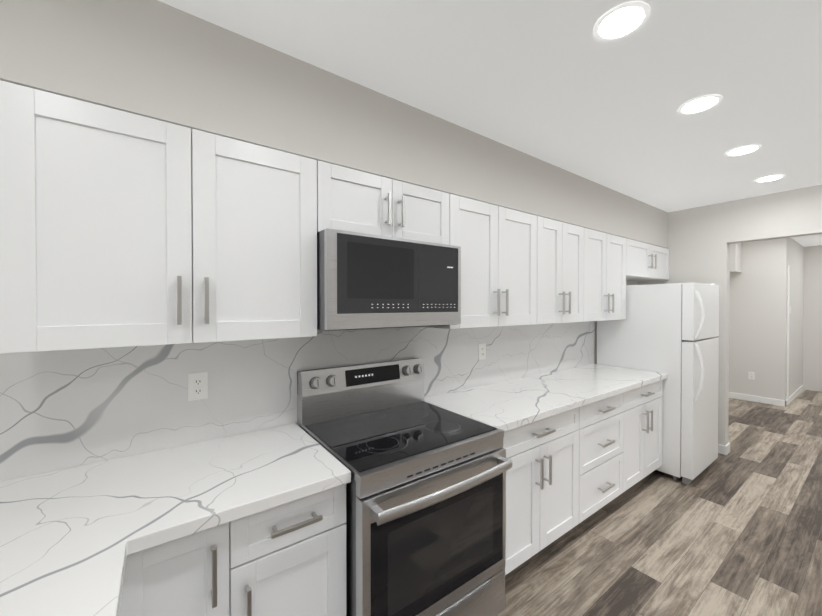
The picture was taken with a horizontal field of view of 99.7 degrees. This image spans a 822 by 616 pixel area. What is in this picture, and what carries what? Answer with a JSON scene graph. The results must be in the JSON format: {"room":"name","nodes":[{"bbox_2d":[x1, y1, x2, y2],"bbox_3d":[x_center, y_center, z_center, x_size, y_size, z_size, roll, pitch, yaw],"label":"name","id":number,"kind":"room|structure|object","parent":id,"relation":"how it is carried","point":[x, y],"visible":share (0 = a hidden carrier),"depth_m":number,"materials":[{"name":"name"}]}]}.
{"room":"kitchen","nodes":[
{"label":"kitchen","id":0,"kind":"room"},
{"bbox_2d":[0,0,667,247],"bbox_3d":[0.544,-0.855,2.380,5.520,0.398,0.300,0,1,-36],"label":"soffit","id":1,"kind":"structure","parent":0,"point":[157,60],"depth_m":1.38,"materials":[{"name":"white paint"}]},
{"bbox_2d":[296,280,636,424],"bbox_3d":[1.645,0.206,3.445,8.540,2.540,0.120,0,1,-36],"label":"wall","id":2,"kind":"structure","parent":0,"point":[631,282],"depth_m":3.56,"materials":[{"name":"white paint"}]},
{"bbox_2d":[0,80,323,353],"bbox_3d":[-0.865,-0.255,1.352,0.913,0.760,0.319,0,1,-36],"label":"upper cabinet","id":3,"kind":"object","parent":2,"relation":"attached to","point":[118,228],"depth_m":1.15,"materials":[{"name":"white wood"}]},
{"bbox_2d":[0,321,594,480],"bbox_3d":[0.105,0.344,2.243,4.296,0.454,0.020,0,1,-36],"label":"backsplash","id":4,"kind":"structure","parent":2,"relation":"attached to","point":[61,409],"depth_m":1.50,"materials":[{"name":"stone"}]},
{"bbox_2d":[188,372,207,400],"bbox_3d":[-0.914,0.336,1.488,0.072,0.116,0.008,0,1,-36],"label":"outlet","id":5,"kind":"object","parent":4,"relation":"attached to","point":[197,386],"visible":1,"depth_m":1.49,"materials":[{"name":"white plastic"}]},
{"bbox_2d":[479,343,485,359],"bbox_3d":[0.520,0.316,2.526,0.072,0.116,0.008,0,1,-36],"label":"outlet","id":6,"kind":"object","parent":4,"relation":"attached to","point":[482,350],"visible":1,"depth_m":2.52,"materials":[{"name":"white plastic"}]},
{"bbox_2d":[320,161,451,244],"bbox_3d":[-0.186,-0.486,1.842,0.762,0.308,0.319,0,1,-36],"label":"upper cabinet","id":7,"kind":"object","parent":2,"relation":"attached to","point":[354,200],"depth_m":1.68,"materials":[{"name":"white wood"}]},
{"bbox_2d":[317,228,460,330],"bbox_3d":[-0.158,-0.117,1.806,0.755,0.424,0.413,0,1,-36],"label":"over-the-range microwave","id":8,"kind":"object","parent":7,"relation":"attached to","point":[368,281],"visible":0.98,"depth_m":1.58,"materials":[{"name":"silver metal"}]},
{"bbox_2d":[423,194,547,328],"bbox_3d":[0.485,-0.264,2.329,0.892,0.760,0.319,0,1,-36],"label":"upper cabinet","id":9,"kind":"object","parent":2,"relation":"attached to","point":[504,251],"depth_m":2.18,"materials":[{"name":"white wood"}]},
{"bbox_2d":[548,219,591,323],"bbox_3d":[1.041,-0.267,2.731,0.779,0.760,0.319,0,1,-36],"label":"upper cabinet","id":10,"kind":"object","parent":2,"relation":"attached to","point":[569,245],"depth_m":2.67,"materials":[{"name":"white wood"}]},
{"bbox_2d":[592,230,627,320],"bbox_3d":[1.574,-0.271,3.117,0.834,0.760,0.319,0,1,-36],"label":"upper cabinet","id":11,"kind":"object","parent":2,"relation":"attached to","point":[609,252],"depth_m":3.02,"materials":[{"name":"white wood"}]},
{"bbox_2d":[628,239,668,280],"bbox_3d":[2.347,-0.483,3.675,1.073,0.345,0.319,0,1,-36],"label":"upper cabinet","id":12,"kind":"object","parent":2,"relation":"attached to","point":[646,262],"depth_m":3.52,"materials":[{"name":"white wood"}]},
{"bbox_2d":[158,0,821,246],"bbox_3d":[3.678,-1.088,2.781,11.070,0.060,4.520,0,1,-36],"label":"ceiling","id":13,"kind":"structure","parent":0,"point":[557,83],"depth_m":1.55,"materials":[{"name":"white paint"}]},
{"bbox_2d":[593,1,650,41],"bbox_3d":[0.767,-1.042,1.268,0.180,0.004,0.180,0,1,-36],"label":"recessed light","id":14,"kind":"object","parent":13,"relation":"in","point":[621,21],"visible":1,"depth_m":1.26,"materials":[{"name":"white plastic"}]},
{"bbox_2d":[677,94,722,114],"bbox_3d":[1.488,-1.047,1.790,0.180,0.004,0.180,0,1,-36],"label":"recessed light","id":15,"kind":"object","parent":13,"relation":"in","point":[700,104],"visible":1,"depth_m":1.78,"materials":[{"name":"white plastic"}]},
{"bbox_2d":[725,144,761,156],"bbox_3d":[2.218,-1.052,2.317,0.180,0.004,0.180,0,1,-36],"label":"recessed light","id":16,"kind":"object","parent":13,"relation":"in","point":[743,150],"visible":1,"depth_m":2.31,"materials":[{"name":"white plastic"}]},
{"bbox_2d":[754,174,785,182],"bbox_3d":[2.922,-1.056,2.828,0.180,0.004,0.180,0,1,-36],"label":"recessed light","id":17,"kind":"object","parent":13,"relation":"in","point":[769,178],"visible":1,"depth_m":2.83,"materials":[{"name":"white plastic"}]},
{"bbox_2d":[497,390,821,615],"bbox_3d":[3.678,1.512,2.804,11.070,0.060,4.520,0,1,-36],"label":"floor","id":18,"kind":"structure","parent":0,"point":[736,530],"depth_m":2.20,"materials":[{"name":"wood"}]},
{"bbox_2d":[119,548,150,615],"bbox_3d":[-0.780,1.066,0.413,0.708,0.876,0.782,0,1,-36],"label":"base cabinet","id":19,"kind":"object","parent":18,"relation":"on","point":[136,588],"depth_m":0.91,"materials":[{"name":"white wood"}]},
{"bbox_2d":[0,452,147,615],"bbox_3d":[-0.591,0.611,0.132,0.690,0.040,2.628,0,1,-36],"label":"countertop","id":20,"kind":"structure","parent":19,"relation":"on","point":[71,538],"depth_m":0.89,"materials":[{"name":"stone"}]},
{"bbox_2d":[151,511,262,615],"bbox_3d":[-0.800,1.058,1.232,0.339,0.876,0.608,0,1,-36],"label":"base cabinet","id":21,"kind":"object","parent":18,"relation":"on","point":[218,570],"depth_m":1.01,"materials":[{"name":"white wood"}]},
{"bbox_2d":[263,484,345,615],"bbox_3d":[-0.592,1.057,1.382,0.444,0.876,0.608,0,1,-36],"label":"base cabinet","id":22,"kind":"object","parent":18,"relation":"on","point":[304,539],"depth_m":1.18,"materials":[{"name":"white wood"}]},
{"bbox_2d":[144,423,350,549],"bbox_3d":[-0.646,0.600,1.316,0.608,0.040,0.647,0,1,-36],"label":"countertop","id":23,"kind":"structure","parent":22,"relation":"on","point":[193,488],"depth_m":1.19,"materials":[{"name":"stone"}]},
{"bbox_2d":[297,358,511,615],"bbox_3d":[-0.042,0.902,1.655,0.753,1.180,0.770,0,1,-36],"label":"range","id":24,"kind":"object","parent":18,"relation":"on","point":[426,511],"visible":0.96,"depth_m":1.45,"materials":[{"name":"silver metal"}]},
{"bbox_2d":[502,406,582,574],"bbox_3d":[0.553,1.050,2.211,0.845,0.876,0.608,0,1,-36],"label":"base cabinet","id":25,"kind":"object","parent":18,"relation":"on","point":[569,470],"depth_m":1.97,"materials":[{"name":"white wood"}]},
{"bbox_2d":[583,390,630,520],"bbox_3d":[1.146,1.046,2.640,0.764,0.876,0.608,0,1,-36],"label":"base cabinet","id":26,"kind":"object","parent":18,"relation":"on","point":[607,421],"depth_m":2.42,"materials":[{"name":"white wood"}]},
{"bbox_2d":[631,380,662,486],"bbox_3d":[1.705,1.042,3.044,0.760,0.876,0.608,0,1,-36],"label":"base cabinet","id":27,"kind":"object","parent":18,"relation":"on","point":[646,401],"depth_m":2.80,"materials":[{"name":"white wood"}]},
{"bbox_2d":[424,364,667,431],"bbox_3d":[1.122,0.589,2.598,2.228,0.040,0.643,0,1,-36],"label":"countertop","id":28,"kind":"structure","parent":27,"relation":"on","point":[511,404],"depth_m":2.30,"materials":[{"name":"stone"}]},
{"bbox_2d":[597,283,718,484],"bbox_3d":[2.404,0.623,3.354,0.720,1.708,0.843,0,1,-36],"label":"fridge","id":29,"kind":"object","parent":18,"relation":"on","point":[671,331],"visible":0.83,"depth_m":3.01,"materials":[{"name":"white metal"}]},
{"bbox_2d":[637,184,821,445],"bbox_3d":[3.855,0.213,2.625,0.120,2.540,3.800,0,1,-36],"label":"wall","id":30,"kind":"structure","parent":0,"point":[701,239],"depth_m":3.50,"materials":[{"name":"white paint"}]},
{"bbox_2d":[718,444,727,454],"bbox_3d":[2.925,1.428,3.806,0.013,0.090,0.813,0,1,-36],"label":"baseboard","id":31,"kind":"structure","parent":30,"relation":"attached to","point":[724,450],"depth_m":3.50,"materials":[{"name":"white wood"}]},
{"bbox_2d":[729,242,744,393],"bbox_3d":[4.987,0.187,5.555,0.390,2.540,0.380,0,1,-36],"label":"wall","id":32,"kind":"structure","parent":0,"point":[737,250],"depth_m":5.56,"materials":[{"name":"white paint"}]},
{"bbox_2d":[741,239,772,398],"bbox_3d":[5.299,0.187,5.576,0.121,2.540,0.710,0,1,-36],"label":"wall","id":33,"kind":"structure","parent":0,"point":[758,295],"depth_m":5.37,"materials":[{"name":"white paint"}]},
{"bbox_2d":[748,372,754,379],"bbox_3d":[5.332,1.059,5.429,0.008,0.116,0.072,0,1,-36],"label":"outlet","id":34,"kind":"object","parent":33,"relation":"attached to","point":[751,375],"visible":1,"depth_m":5.43,"materials":[{"name":"white plastic"}]},
{"bbox_2d":[729,392,785,406],"bbox_3d":[5.291,1.413,5.477,0.022,0.090,0.840,0,1,-36],"label":"baseboard","id":35,"kind":"structure","parent":33,"relation":"attached to","point":[778,402],"depth_m":5.36,"materials":[{"name":"white wood"}]},
{"bbox_2d":[773,238,803,399],"bbox_3d":[6.236,0.186,5.705,1.790,2.540,0.120,0,1,-36],"label":"wall","id":36,"kind":"structure","parent":0,"point":[786,251],"depth_m":5.23,"materials":[{"name":"white paint"}]},
{"bbox_2d":[786,265,803,405],"bbox_3d":[6.262,0.407,5.642,1.784,2.100,0.015,0,1,-36],"label":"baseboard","id":37,"kind":"structure","parent":36,"relation":"attached to","point":[789,399],"depth_m":5.21,"materials":[{"name":"white"}]},
{"bbox_2d":[803,245,821,391],"bbox_3d":[7.871,0.192,5.074,0.120,2.540,3.060,0,1,-36],"label":"wall","id":38,"kind":"structure","parent":0,"point":[812,348],"depth_m":6.09,"materials":[{"name":"white paint"}]}
]}

